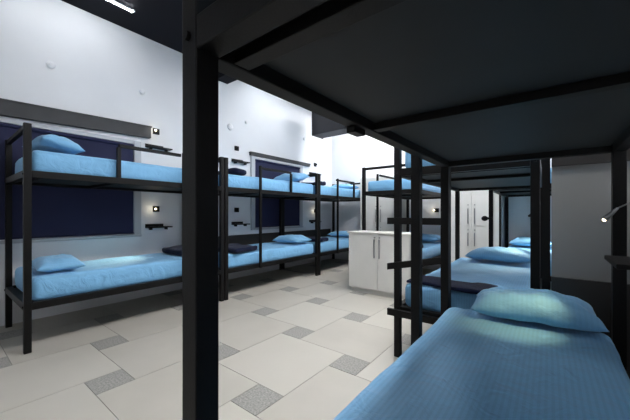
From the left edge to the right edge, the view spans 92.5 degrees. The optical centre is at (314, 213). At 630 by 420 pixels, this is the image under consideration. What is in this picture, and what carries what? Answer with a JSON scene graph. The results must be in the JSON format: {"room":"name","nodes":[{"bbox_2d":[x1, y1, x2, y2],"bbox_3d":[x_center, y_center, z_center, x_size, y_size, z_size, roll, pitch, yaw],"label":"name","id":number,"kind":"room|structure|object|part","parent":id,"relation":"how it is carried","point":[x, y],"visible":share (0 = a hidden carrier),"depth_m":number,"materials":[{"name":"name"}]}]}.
{"room":"dormitory","nodes":[
{"label":"dormitory","id":0,"kind":"room"},
{"bbox_2d":[61,0,181,52],"bbox_3d":[-0.083,-2.567,3.229,5.210,0.100,8.400,0,0,38],"label":"ceiling","id":1,"kind":"structure","parent":0,"point":[159,21],"depth_m":3.85,"materials":[{"name":"black paint"}]},
{"bbox_2d":[108,0,134,11],"bbox_3d":[-2.599,-2.499,3.257,0.028,0.034,1.200,0,0,38],"label":"recessed light","id":2,"kind":"object","parent":1,"relation":"in","point":[112,1],"visible":1,"depth_m":3.61,"materials":[{"name":"white plastic"}]},
{"bbox_2d":[218,72,236,83],"bbox_3d":[0.334,-2.417,3.766,5.008,0.199,0.240,0,0,38],"label":"beam","id":3,"kind":"structure","parent":1,"relation":"attached to","point":[222,77],"depth_m":5.17,"materials":[{"name":"grey metal"}]},
{"bbox_2d":[312,112,347,138],"bbox_3d":[0.559,-2.086,6.338,1.288,0.858,0.400,0,0,38],"label":"air duct","id":4,"kind":"object","parent":1,"relation":"hanging from","point":[322,127],"visible":0.31,"depth_m":6.42,"materials":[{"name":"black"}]},
{"bbox_2d":[0,0,331,325],"bbox_3d":[-2.089,-0.617,4.786,0.131,3.800,8.400,0,0,38],"label":"wall","id":5,"kind":"structure","parent":0,"point":[101,69],"depth_m":4.16,"materials":[{"name":"white paint"}]},
{"bbox_2d":[0,98,151,243],"bbox_3d":[-2.926,-0.467,3.594,0.067,1.570,1.870,0,0,38],"label":"window","id":6,"kind":"structure","parent":5,"relation":"in","point":[56,211],"depth_m":3.62,"materials":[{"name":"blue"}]},
{"bbox_3d":[-2.909,0.301,3.628,0.054,0.034,1.525,0,0,38],"label":"sill","id":7,"kind":"part","parent":6,"relation":"part of","materials":[{"name":"grey"}]},
{"bbox_2d":[153,128,159,134],"bbox_3d":[-2.298,-1.202,4.389,0.085,0.084,0.093,0,0,38],"label":"reading lamp","id":8,"kind":"object","parent":5,"relation":"attached to","point":[155,131],"visible":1,"depth_m":4.39,"materials":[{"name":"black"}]},
{"bbox_2d":[153,206,159,211],"bbox_3d":[-2.298,-0.069,4.389,0.085,0.084,0.093,0,0,38],"label":"reading lamp","id":9,"kind":"object","parent":5,"relation":"attached to","point":[155,208],"visible":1,"depth_m":4.39,"materials":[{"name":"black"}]},
{"bbox_2d":[145,143,172,151],"bbox_3d":[-2.271,-0.960,4.396,0.119,0.085,0.340,0,0,38],"label":"wall shelf","id":10,"kind":"object","parent":5,"relation":"attached to","point":[150,146],"visible":0.87,"depth_m":4.38,"materials":[{"name":"black metal"}]},
{"bbox_2d":[145,224,172,229],"bbox_3d":[-2.271,0.191,4.396,0.119,0.085,0.340,0,0,38],"label":"wall shelf","id":11,"kind":"object","parent":5,"relation":"attached to","point":[146,225],"visible":1,"depth_m":4.36,"materials":[{"name":"black metal"}]},
{"bbox_2d":[231,158,249,164],"bbox_3d":[-1.364,-0.960,5.565,0.119,0.085,0.340,0,0,38],"label":"wall shelf","id":12,"kind":"object","parent":5,"relation":"attached to","point":[233,160],"visible":1,"depth_m":5.52,"materials":[{"name":"black metal"}]},
{"bbox_2d":[231,222,249,226],"bbox_3d":[-1.364,0.191,5.565,0.119,0.085,0.340,0,0,38],"label":"wall shelf","id":13,"kind":"object","parent":5,"relation":"attached to","point":[235,224],"visible":1,"depth_m":5.54,"materials":[{"name":"black metal"}]},
{"bbox_2d":[218,229,330,245],"bbox_3d":[-0.789,0.648,6.384,0.023,0.510,3.880,0,0,38],"label":"trim","id":14,"kind":"structure","parent":5,"relation":"attached to","point":[246,239],"depth_m":6.07,"materials":[{"name":"grey"}]},
{"bbox_2d":[249,151,310,229],"bbox_3d":[-0.686,-0.437,6.481,0.067,1.510,1.820,0,0,38],"label":"window","id":15,"kind":"structure","parent":5,"relation":"in","point":[270,207],"depth_m":6.25,"materials":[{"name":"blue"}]},
{"bbox_3d":[-0.757,0.301,6.399,0.054,0.034,1.522,0,0,38],"label":"sill","id":16,"kind":"part","parent":15,"relation":"part of","materials":[{"name":"grey"}]},
{"bbox_2d":[255,159,299,227],"bbox_3d":[-0.757,-0.395,6.399,0.042,1.334,1.334,0,0,38],"label":"roller blind","id":17,"kind":"object","parent":15,"relation":"attached to","point":[270,207],"depth_m":6.30,"materials":[{"name":"blue fabric"}]},
{"bbox_2d":[0,258,550,419],"bbox_3d":[-0.083,1.233,3.229,5.010,0.100,8.200,0,0,38],"label":"floor","id":18,"kind":"structure","parent":0,"point":[292,345],"depth_m":2.53,"materials":[{"name":"grey tile"}]},
{"bbox_2d":[4,122,223,353],"bbox_3d":[-2.215,0.207,3.602,1.034,1.948,1.990,0,0,38],"label":"bunk bed","id":19,"kind":"object","parent":18,"relation":"on","point":[27,177],"visible":0.75,"depth_m":3.09,"materials":[{"name":"black painted metal"}]},
{"bbox_3d":[-3.194,0.207,3.143,0.050,1.948,0.050,0,0,38],"label":"post","id":20,"kind":"part","parent":19,"relation":"part of","materials":[{"name":"black metal"}]},
{"bbox_3d":[-2.818,-0.742,2.852,0.899,0.039,0.034,0,0,38],"label":"rail","id":21,"kind":"part","parent":19,"relation":"part of","materials":[{"name":"black metal"}]},
{"bbox_3d":[-2.443,0.207,2.561,0.050,1.948,0.050,0,0,38],"label":"post","id":22,"kind":"part","parent":19,"relation":"part of","materials":[{"name":"black metal"}]},
{"bbox_2d":[15,253,181,300],"bbox_3d":[-2.228,0.665,3.612,0.884,0.226,1.862,0,0,38],"label":"mattress","id":23,"kind":"object","parent":19,"relation":"on","point":[100,274],"visible":0.69,"depth_m":3.10,"materials":[{"name":"blue fabric"}]},
{"bbox_2d":[32,254,85,271],"bbox_3d":[-2.565,0.474,2.991,0.560,0.141,0.360,0,0,40],"label":"pillow","id":24,"kind":"object","parent":23,"relation":"on","point":[52,263],"visible":0.95,"depth_m":2.86,"materials":[{"name":"blue fabric"}]},
{"bbox_2d":[162,245,181,255],"bbox_3d":[-1.822,0.499,4.168,0.692,0.099,0.359,0,0,38],"label":"folded blanket","id":25,"kind":"object","parent":23,"relation":"on","point":[176,250],"visible":0.5,"depth_m":4.08,"materials":[{"name":"fabric"}]},
{"bbox_2d":[15,150,181,182],"bbox_3d":[-2.228,-0.460,3.613,0.884,0.220,1.861,0,0,38],"label":"mattress","id":26,"kind":"object","parent":19,"relation":"on","point":[46,161],"visible":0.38,"depth_m":3.00,"materials":[{"name":"blue fabric"}]},
{"bbox_2d":[22,134,84,154],"bbox_3d":[-2.647,-0.679,3.049,0.680,0.180,0.332,0,0,35],"label":"pillow","id":27,"kind":"object","parent":26,"relation":"on","point":[50,142],"visible":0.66,"depth_m":2.90,"materials":[{"name":"blue fabric"}]},
{"bbox_3d":[-2.228,0.789,3.612,1.000,0.063,1.975,0,0,38],"label":"bed frame","id":28,"kind":"part","parent":19,"relation":"part of","materials":[{"name":"black metal"}]},
{"bbox_3d":[-2.228,-0.338,3.612,1.000,0.062,1.975,0,0,38],"label":"bed frame","id":29,"kind":"part","parent":19,"relation":"part of","materials":[{"name":"black metal"}]},
{"bbox_3d":[-1.824,-0.543,3.360,0.034,0.348,0.677,0,0,38],"label":"guard rail","id":30,"kind":"part","parent":19,"relation":"part of","materials":[{"name":"black metal"}]},
{"bbox_3d":[-1.263,0.207,4.081,0.050,1.948,0.050,0,0,38],"label":"post","id":31,"kind":"part","parent":19,"relation":"part of","materials":[{"name":"black metal"}]},
{"bbox_2d":[218,157,318,299],"bbox_3d":[-0.956,0.207,5.223,1.034,1.948,2.115,0,0,38],"label":"bunk bed","id":32,"kind":"object","parent":18,"relation":"on","point":[259,193],"visible":0.69,"depth_m":4.81,"materials":[{"name":"black painted metal"}]},
{"bbox_3d":[-1.223,0.207,4.133,0.050,1.948,0.050,0,0,38],"label":"post","id":33,"kind":"part","parent":32,"relation":"part of","materials":[{"name":"black metal"}]},
{"bbox_2d":[218,242,312,267],"bbox_3d":[-0.969,0.671,5.232,0.886,0.214,1.987,0,0,38],"label":"mattress","id":34,"kind":"object","parent":32,"relation":"on","point":[271,251],"visible":0.64,"depth_m":4.94,"materials":[{"name":"blue fabric"}]},
{"bbox_2d":[218,243,256,252],"bbox_3d":[-1.248,0.518,4.583,0.605,0.087,0.531,0,0,26],"label":"folded blanket","id":35,"kind":"object","parent":34,"relation":"on","point":[234,247],"visible":0.59,"depth_m":4.44,"materials":[{"name":"fabric"}]},
{"bbox_2d":[273,234,311,243],"bbox_3d":[-0.441,0.472,5.760,0.660,0.151,0.420,0,2,41],"label":"pillow","id":36,"kind":"object","parent":34,"relation":"on","point":[291,238],"visible":1,"depth_m":5.61,"materials":[{"name":"blue fabric"}]},
{"bbox_2d":[218,174,312,193],"bbox_3d":[-0.970,-0.460,5.233,0.887,0.220,1.988,0,0,38],"label":"mattress","id":37,"kind":"object","parent":32,"relation":"on","point":[237,181],"visible":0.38,"depth_m":4.79,"materials":[{"name":"blue fabric"}]},
{"bbox_2d":[218,168,246,175],"bbox_3d":[-1.309,-0.624,4.611,0.597,0.100,0.269,0,0,38],"label":"folded blanket","id":38,"kind":"object","parent":37,"relation":"on","point":[234,171],"visible":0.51,"depth_m":4.41,"materials":[{"name":"blue fabric"}]},
{"bbox_2d":[273,172,309,181],"bbox_3d":[-0.470,-0.702,5.837,0.660,0.209,0.373,0,0,36],"label":"pillow","id":39,"kind":"object","parent":37,"relation":"on","point":[295,176],"visible":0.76,"depth_m":5.68,"materials":[{"name":"blue fabric"}]},
{"bbox_3d":[-0.970,0.789,5.234,1.000,0.063,2.100,0,0,38],"label":"bed frame","id":40,"kind":"part","parent":32,"relation":"part of","materials":[{"name":"black metal"}]},
{"bbox_3d":[-0.970,-0.338,5.234,1.000,0.062,2.100,0,0,38],"label":"bed frame","id":41,"kind":"part","parent":32,"relation":"part of","materials":[{"name":"black metal"}]},
{"bbox_3d":[-0.625,-0.543,4.905,0.034,0.348,0.731,0,0,38],"label":"guard rail","id":42,"kind":"part","parent":32,"relation":"part of","materials":[{"name":"black metal"}]},
{"bbox_3d":[-0.717,0.207,6.335,0.050,1.948,0.050,0,0,38],"label":"post","id":43,"kind":"part","parent":32,"relation":"part of","materials":[{"name":"black metal"}]},
{"bbox_3d":[0.034,0.207,5.752,0.050,1.948,0.050,0,0,38],"label":"post","id":44,"kind":"part","parent":32,"relation":"part of","materials":[{"name":"black metal"}]},
{"bbox_2d":[283,174,359,274],"bbox_3d":[0.291,0.207,6.831,1.034,1.948,1.955,0,0,38],"label":"bunk bed","id":45,"kind":"object","parent":18,"relation":"on","point":[326,198],"visible":0.56,"depth_m":6.36,"materials":[{"name":"black painted metal"}]},
{"bbox_3d":[-0.677,0.207,6.386,0.050,1.948,0.050,0,0,38],"label":"post","id":46,"kind":"part","parent":45,"relation":"part of","materials":[{"name":"black metal"}]},
{"bbox_3d":[0.074,0.207,5.804,0.050,1.948,0.050,0,0,38],"label":"post","id":47,"kind":"part","parent":45,"relation":"part of","materials":[{"name":"black metal"}]},
{"bbox_3d":[0.278,-0.338,6.841,1.000,0.062,1.940,0,0,38],"label":"bed frame","id":48,"kind":"part","parent":45,"relation":"part of","materials":[{"name":"black metal"}]},
{"bbox_2d":[304,236,348,251],"bbox_3d":[0.278,0.669,6.841,0.883,0.217,1.827,0,0,38],"label":"mattress","id":49,"kind":"object","parent":45,"relation":"on","point":[331,244],"visible":0.31,"depth_m":6.32,"materials":[{"name":"blue fabric"}]},
{"bbox_2d":[305,236,327,241],"bbox_3d":[-0.098,0.515,6.274,0.745,0.092,0.346,0,0,38],"label":"folded blanket","id":50,"kind":"object","parent":49,"relation":"on","point":[312,238],"visible":0.38,"depth_m":6.07,"materials":[{"name":"fabric"}]},
{"bbox_2d":[327,231,348,236],"bbox_3d":[0.681,0.479,7.320,0.660,0.141,0.420,0,0,38],"label":"pillow","id":51,"kind":"object","parent":49,"relation":"on","point":[341,233],"visible":0.62,"depth_m":7.16,"materials":[{"name":"blue fabric"}]},
{"bbox_3d":[0.278,0.789,6.841,1.000,0.063,1.940,0,0,38],"label":"bed frame","id":52,"kind":"part","parent":45,"relation":"part of","materials":[{"name":"black metal"}]},
{"bbox_3d":[0.482,0.207,7.879,0.050,1.948,0.050,0,0,38],"label":"post","id":53,"kind":"part","parent":45,"relation":"part of","materials":[{"name":"black metal"}]},
{"bbox_2d":[313,185,359,197],"bbox_3d":[0.278,-0.459,6.841,0.887,0.218,1.823,0,0,38],"label":"mattress","id":54,"kind":"object","parent":45,"relation":"on","point":[325,190],"visible":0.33,"depth_m":6.36,"materials":[{"name":"blue fabric"}]},
{"bbox_2d":[301,181,325,185],"bbox_3d":[-0.105,-0.615,6.285,0.728,0.086,0.308,0,0,38],"label":"folded blanket","id":55,"kind":"object","parent":54,"relation":"on","point":[324,182],"visible":0.35,"depth_m":6.12,"materials":[{"name":"fabric"}]},
{"bbox_2d":[331,184,358,188],"bbox_3d":[0.681,-0.653,7.320,0.660,0.138,0.420,0,0,38],"label":"pillow","id":56,"kind":"object","parent":54,"relation":"on","point":[347,186],"visible":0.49,"depth_m":7.11,"materials":[{"name":"blue fabric"}]},
{"bbox_3d":[0.672,-0.543,6.576,0.034,0.348,0.731,0,0,38],"label":"guard rail","id":57,"kind":"part","parent":45,"relation":"part of","materials":[{"name":"black metal"}]},
{"bbox_2d":[347,230,410,299],"bbox_3d":[1.017,0.728,4.499,0.990,0.910,0.464,0,0,38],"label":"base cabinet","id":58,"kind":"object","parent":18,"relation":"on","point":[370,252],"visible":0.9,"depth_m":4.37,"materials":[{"name":"white wood"}]},
{"bbox_3d":[0.712,0.706,4.497,0.473,0.805,0.019,0,0,38],"label":"door","id":59,"kind":"part","parent":58,"relation":"part of","materials":[{"name":"white wood"}]},
{"bbox_3d":[0.854,0.508,4.354,0.017,0.270,0.034,0,0,38],"label":"handle","id":60,"kind":"part","parent":58,"relation":"part of","materials":[{"name":"silver metal"}]},
{"bbox_2d":[347,230,410,235],"bbox_3d":[1.023,0.285,4.507,0.990,0.024,0.445,0,0,38],"label":"countertop","id":61,"kind":"structure","parent":58,"relation":"on","point":[359,231],"depth_m":4.38,"materials":[{"name":"white wood"}]},
{"bbox_3d":[0.917,0.508,4.305,0.017,0.270,0.034,0,0,38],"label":"handle","id":62,"kind":"part","parent":58,"relation":"part of","materials":[{"name":"silver metal"}]},
{"bbox_3d":[1.091,0.706,4.204,0.473,0.805,0.019,0,0,38],"label":"door","id":63,"kind":"part","parent":58,"relation":"part of","materials":[{"name":"white wood"}]},
{"bbox_2d":[360,176,405,231],"bbox_3d":[1.537,0.183,6.841,0.920,2.000,0.502,0,0,38],"label":"locker","id":64,"kind":"object","parent":18,"relation":"on","point":[386,205],"visible":0.4,"depth_m":6.66,"materials":[{"name":"white wood"}]},
{"bbox_3d":[1.228,-0.292,6.818,0.456,1.030,0.019,0,0,38],"label":"door","id":65,"kind":"part","parent":64,"relation":"part of","materials":[{"name":"white wood"}]},
{"bbox_3d":[1.228,0.672,6.818,0.456,0.882,0.019,0,0,38],"label":"door","id":66,"kind":"part","parent":64,"relation":"part of","materials":[{"name":"white wood"}]},
{"bbox_3d":[1.592,-0.292,6.536,0.456,1.030,0.019,0,0,38],"label":"door","id":67,"kind":"part","parent":64,"relation":"part of","materials":[{"name":"white wood"}]},
{"bbox_3d":[1.592,0.672,6.536,0.456,0.882,0.019,0,0,38],"label":"door","id":68,"kind":"part","parent":64,"relation":"part of","materials":[{"name":"white wood"}]},
{"bbox_2d":[362,164,440,266],"bbox_3d":[1.757,0.207,5.554,0.964,1.948,2.045,0,0,38],"label":"bunk bed","id":69,"kind":"object","parent":18,"relation":"on","point":[406,193],"visible":0.33,"depth_m":5.02,"materials":[{"name":"black painted metal"}]},
{"bbox_3d":[0.816,0.207,5.031,0.050,1.948,0.050,0,0,38],"label":"post","id":70,"kind":"part","parent":69,"relation":"part of","materials":[{"name":"black metal"}]},
{"bbox_3d":[1.164,-0.742,4.761,0.829,0.039,0.034,0,0,38],"label":"rail","id":71,"kind":"part","parent":69,"relation":"part of","materials":[{"name":"black metal"}]},
{"bbox_3d":[1.411,-0.543,5.806,0.034,0.348,0.731,0,0,38],"label":"guard rail","id":72,"kind":"part","parent":69,"relation":"part of","materials":[{"name":"black metal"}]},
{"bbox_3d":[1.771,-0.338,5.543,0.930,0.062,2.030,0,0,38],"label":"bed frame","id":73,"kind":"part","parent":69,"relation":"part of","materials":[{"name":"black metal"}]},
{"bbox_2d":[368,179,440,192],"bbox_3d":[1.772,-0.450,5.543,0.815,0.202,1.915,0,0,38],"label":"mattress","id":74,"kind":"object","parent":69,"relation":"on","point":[381,185],"visible":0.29,"depth_m":4.89,"materials":[{"name":"blue fabric"}]},
{"bbox_3d":[2.030,0.207,6.595,0.050,1.948,0.050,0,0,38],"label":"post","id":75,"kind":"part","parent":69,"relation":"part of","materials":[{"name":"black metal"}]},
{"bbox_2d":[422,241,440,258],"bbox_3d":[1.771,0.671,5.544,0.816,0.213,1.913,0,0,38],"label":"mattress","id":76,"kind":"object","parent":69,"relation":"on","point":[430,249],"visible":0.19,"depth_m":5.32,"materials":[{"name":"blue fabric"}]},
{"bbox_2d":[422,233,440,241],"bbox_3d":[2.188,0.466,6.049,0.660,0.158,0.420,0,0,38],"label":"pillow","id":77,"kind":"object","parent":76,"relation":"on","point":[425,237],"visible":0.48,"depth_m":5.83,"materials":[{"name":"blue fabric"}]},
{"bbox_2d":[182,0,629,419],"bbox_3d":[0.622,0.207,1.061,0.916,1.948,1.841,0,0,38],"label":"bunk bed","id":78,"kind":"object","parent":18,"relation":"on","point":[445,84],"visible":0.77,"depth_m":0.64,"materials":[{"name":"black metal"}]},
{"bbox_3d":[-0.225,0.207,0.594,0.050,1.948,0.050,0,0,38],"label":"post","id":79,"kind":"part","parent":78,"relation":"part of","materials":[{"name":"black metal"}]},
{"bbox_3d":[0.641,-0.338,1.045,0.866,0.062,1.826,0,0,38],"label":"bed frame","id":80,"kind":"part","parent":78,"relation":"part of","materials":[{"name":"black metal"}]},
{"bbox_3d":[0.864,0.207,1.997,0.050,1.948,0.050,0,0,38],"label":"post","id":81,"kind":"part","parent":78,"relation":"part of","materials":[{"name":"black metal"}]},
{"bbox_2d":[333,307,629,419],"bbox_3d":[0.641,0.680,1.045,0.768,0.195,1.727,0,0,38],"label":"mattress","id":82,"kind":"object","parent":78,"relation":"on","point":[469,364],"visible":0.97,"depth_m":1.09,"materials":[{"name":"blue fabric"}]},
{"bbox_2d":[470,287,608,331],"bbox_3d":[1.192,0.493,1.664,0.570,0.165,0.333,0,1,34],"label":"pillow","id":83,"kind":"object","parent":82,"relation":"on","point":[543,306],"visible":1,"depth_m":1.55,"materials":[{"name":"blue fabric"}]},
{"bbox_3d":[1.508,0.207,1.496,0.050,1.948,0.050,0,0,38],"label":"post","id":84,"kind":"part","parent":78,"relation":"part of","materials":[{"name":"black metal"}]},
{"bbox_2d":[387,147,541,357],"bbox_3d":[1.651,0.207,3.020,1.004,1.948,2.183,0,0,38],"label":"bunk bed","id":85,"kind":"object","parent":18,"relation":"on","point":[519,174],"visible":0.45,"depth_m":2.47,"materials":[{"name":"black painted metal"},{"name":"blue fabric"}]},
{"bbox_3d":[0.688,0.207,2.501,0.050,1.948,0.050,0,0,38],"label":"post","id":86,"kind":"part","parent":85,"relation":"part of","materials":[{"name":"black metal"}]},
{"bbox_2d":[405,152,434,167],"bbox_3d":[1.683,-0.460,3.032,0.854,0.221,1.997,0,0,38],"label":"mattress","id":87,"kind":"object","parent":85,"relation":"on","point":[407,155],"visible":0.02,"depth_m":2.48,"materials":[{"name":"blue fabric"}]},
{"bbox_3d":[1.951,0.207,4.128,0.050,1.948,0.050,0,0,38],"label":"post","id":88,"kind":"part","parent":85,"relation":"part of","materials":[{"name":"black metal"}]},
{"bbox_2d":[405,257,529,311],"bbox_3d":[1.682,0.677,3.034,0.854,0.201,2.000,0,0,38],"label":"mattress","id":89,"kind":"object","parent":85,"relation":"on","point":[499,273],"visible":0.38,"depth_m":2.73,"materials":[{"name":"blue fabric"}]},
{"bbox_2d":[407,275,497,293],"bbox_3d":[1.073,0.556,2.405,0.624,0.039,0.301,0,0,44],"label":"folded blanket","id":90,"kind":"object","parent":89,"relation":"on","point":[460,286],"visible":0.64,"depth_m":2.32,"materials":[{"name":"black fabric"}]},
{"bbox_2d":[465,246,529,262],"bbox_3d":[2.204,0.473,3.606,0.680,0.159,0.420,0,0,38],"label":"pillow","id":91,"kind":"object","parent":89,"relation":"on","point":[496,253],"visible":0.94,"depth_m":3.47,"materials":[{"name":"blue fabric"}]},
{"bbox_3d":[1.683,0.789,3.032,0.970,0.063,2.110,0,0,38],"label":"bed frame","id":92,"kind":"part","parent":85,"relation":"part of","materials":[{"name":"black metal"}]},
{"bbox_3d":[1.683,-0.338,3.032,0.970,0.062,2.110,0,0,38],"label":"bed frame","id":93,"kind":"part","parent":85,"relation":"part of","materials":[{"name":"black metal"}]},
{"bbox_3d":[1.414,0.207,1.937,0.050,1.948,0.050,0,0,38],"label":"post","id":94,"kind":"part","parent":85,"relation":"part of","materials":[{"name":"black metal"}]},
{"bbox_3d":[2.677,0.207,3.564,0.050,1.948,0.050,0,0,38],"label":"post","id":95,"kind":"part","parent":85,"relation":"part of","materials":[{"name":"black metal"}]},
{"bbox_2d":[451,190,503,262],"bbox_3d":[3.046,0.183,5.670,0.830,2.000,0.502,0,0,38],"label":"locker","id":96,"kind":"object","parent":18,"relation":"on","point":[474,232],"visible":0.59,"depth_m":5.49,"materials":[{"name":"white wood"}]},
{"bbox_3d":[2.733,-0.292,5.650,0.356,1.030,0.019,0,0,38],"label":"door","id":97,"kind":"part","parent":96,"relation":"part of","materials":[{"name":"white wood"}]},
{"bbox_3d":[2.733,0.672,5.650,0.356,0.882,0.019,0,0,38],"label":"door","id":98,"kind":"part","parent":96,"relation":"part of","materials":[{"name":"white wood"}]},
{"bbox_3d":[3.018,-0.292,5.430,0.356,1.030,0.019,0,0,38],"label":"door","id":99,"kind":"part","parent":96,"relation":"part of","materials":[{"name":"white wood"}]},
{"bbox_3d":[3.018,0.672,5.430,0.356,0.882,0.019,0,0,38],"label":"door","id":100,"kind":"part","parent":96,"relation":"part of","materials":[{"name":"white wood"}]},
{"bbox_3d":[3.351,0.183,5.474,0.108,2.000,0.438,0,0,38],"label":"filler panel","id":101,"kind":"part","parent":96,"relation":"part of","materials":[{"name":"white wood"}]},
{"bbox_2d":[489,183,550,281],"bbox_3d":[3.282,0.207,4.542,0.964,1.948,1.975,0,0,38],"label":"bunk bed","id":102,"kind":"object","parent":18,"relation":"on","point":[506,193],"visible":0.16,"depth_m":5.05,"materials":[{"name":"black painted metal"},{"name":"blue fabric"}]},
{"bbox_2d":[481,216,491,220],"bbox_3d":[2.296,0.063,4.026,0.130,0.070,0.053,0,0,21],"label":"lamp","id":103,"kind":"object","parent":102,"relation":"attached to","point":[484,218],"visible":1,"depth_m":4.01,"materials":[{"name":"black metal"}]},
{"bbox_3d":[2.362,0.207,4.047,0.050,1.948,0.050,0,0,38],"label":"post","id":104,"kind":"part","parent":102,"relation":"part of","materials":[{"name":"black metal"}]},
{"bbox_3d":[3.533,0.207,5.556,0.050,1.948,0.050,0,0,38],"label":"post","id":105,"kind":"part","parent":102,"relation":"part of","materials":[{"name":"black metal"}]},
{"bbox_3d":[3.295,-0.338,4.531,0.930,0.062,1.960,0,0,38],"label":"bed frame","id":106,"kind":"part","parent":102,"relation":"part of","materials":[{"name":"black metal"}]},
{"bbox_2d":[508,245,550,275],"bbox_3d":[3.295,0.671,4.533,0.816,0.214,1.846,0,0,38],"label":"mattress","id":107,"kind":"object","parent":102,"relation":"on","point":[526,248],"visible":0.05,"depth_m":4.96,"materials":[{"name":"blue fabric"}]},
{"bbox_2d":[509,236,550,246],"bbox_3d":[3.661,0.469,5.108,0.600,0.155,0.420,0,0,38],"label":"pillow","id":108,"kind":"object","parent":107,"relation":"on","point":[519,241],"visible":0.45,"depth_m":5.06,"materials":[{"name":"blue fabric"}]},
{"bbox_2d":[332,134,550,269],"bbox_3d":[2.462,-0.617,6.507,5.010,3.800,0.100,0,0,38],"label":"wall","id":109,"kind":"structure","parent":0,"point":[350,153],"depth_m":7.33,"materials":[{"name":"white paint"}]},
{"bbox_2d":[551,158,629,289],"bbox_3d":[1.612,-0.267,1.692,0.448,2.900,0.080,0,0,38],"label":"wall partition","id":110,"kind":"structure","parent":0,"point":[580,194],"depth_m":1.72,"materials":[{"name":"grey paint"}]},
{"bbox_2d":[542,159,549,289],"bbox_3d":[1.414,0.208,1.845,0.040,1.950,0.050,0,0,38],"label":"trim","id":111,"kind":"structure","parent":110,"relation":"attached to","point":[545,162],"depth_m":1.82,"materials":[{"name":"black metal"}]},
{"bbox_2d":[552,276,629,374],"bbox_3d":[1.579,0.778,1.650,0.448,0.810,0.024,0,0,38],"label":"trim","id":112,"kind":"structure","parent":110,"relation":"attached to","point":[597,294],"depth_m":1.66,"materials":[{"name":"grey"}]},
{"bbox_2d":[552,148,629,166],"bbox_3d":[1.580,-0.348,1.651,0.448,0.138,0.022,0,0,38],"label":"trim","id":113,"kind":"structure","parent":110,"relation":"attached to","point":[598,158],"depth_m":1.69,"materials":[{"name":"grey"}]},
{"bbox_3d":[1.936,-0.617,1.662,0.100,3.800,8.400,0,0,38],"label":"wall","id":114,"kind":"structure","parent":0,"visible":0},
{"bbox_2d":[602,202,629,220],"bbox_3d":[1.368,-0.042,1.242,0.294,0.150,0.081,0,0,29],"label":"gooseneck lamp","id":115,"kind":"object","parent":114,"relation":"attached to","point":[610,214],"visible":1,"depth_m":1.27,"materials":[{"name":"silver metal"}]},
{"bbox_2d":[604,255,629,269],"bbox_3d":[1.274,0.185,1.112,0.269,0.085,0.300,0,0,38],"label":"wall shelf","id":116,"kind":"object","parent":114,"relation":"attached to","point":[619,262],"visible":1,"depth_m":1.15,"materials":[{"name":"black metal"}]}
]}

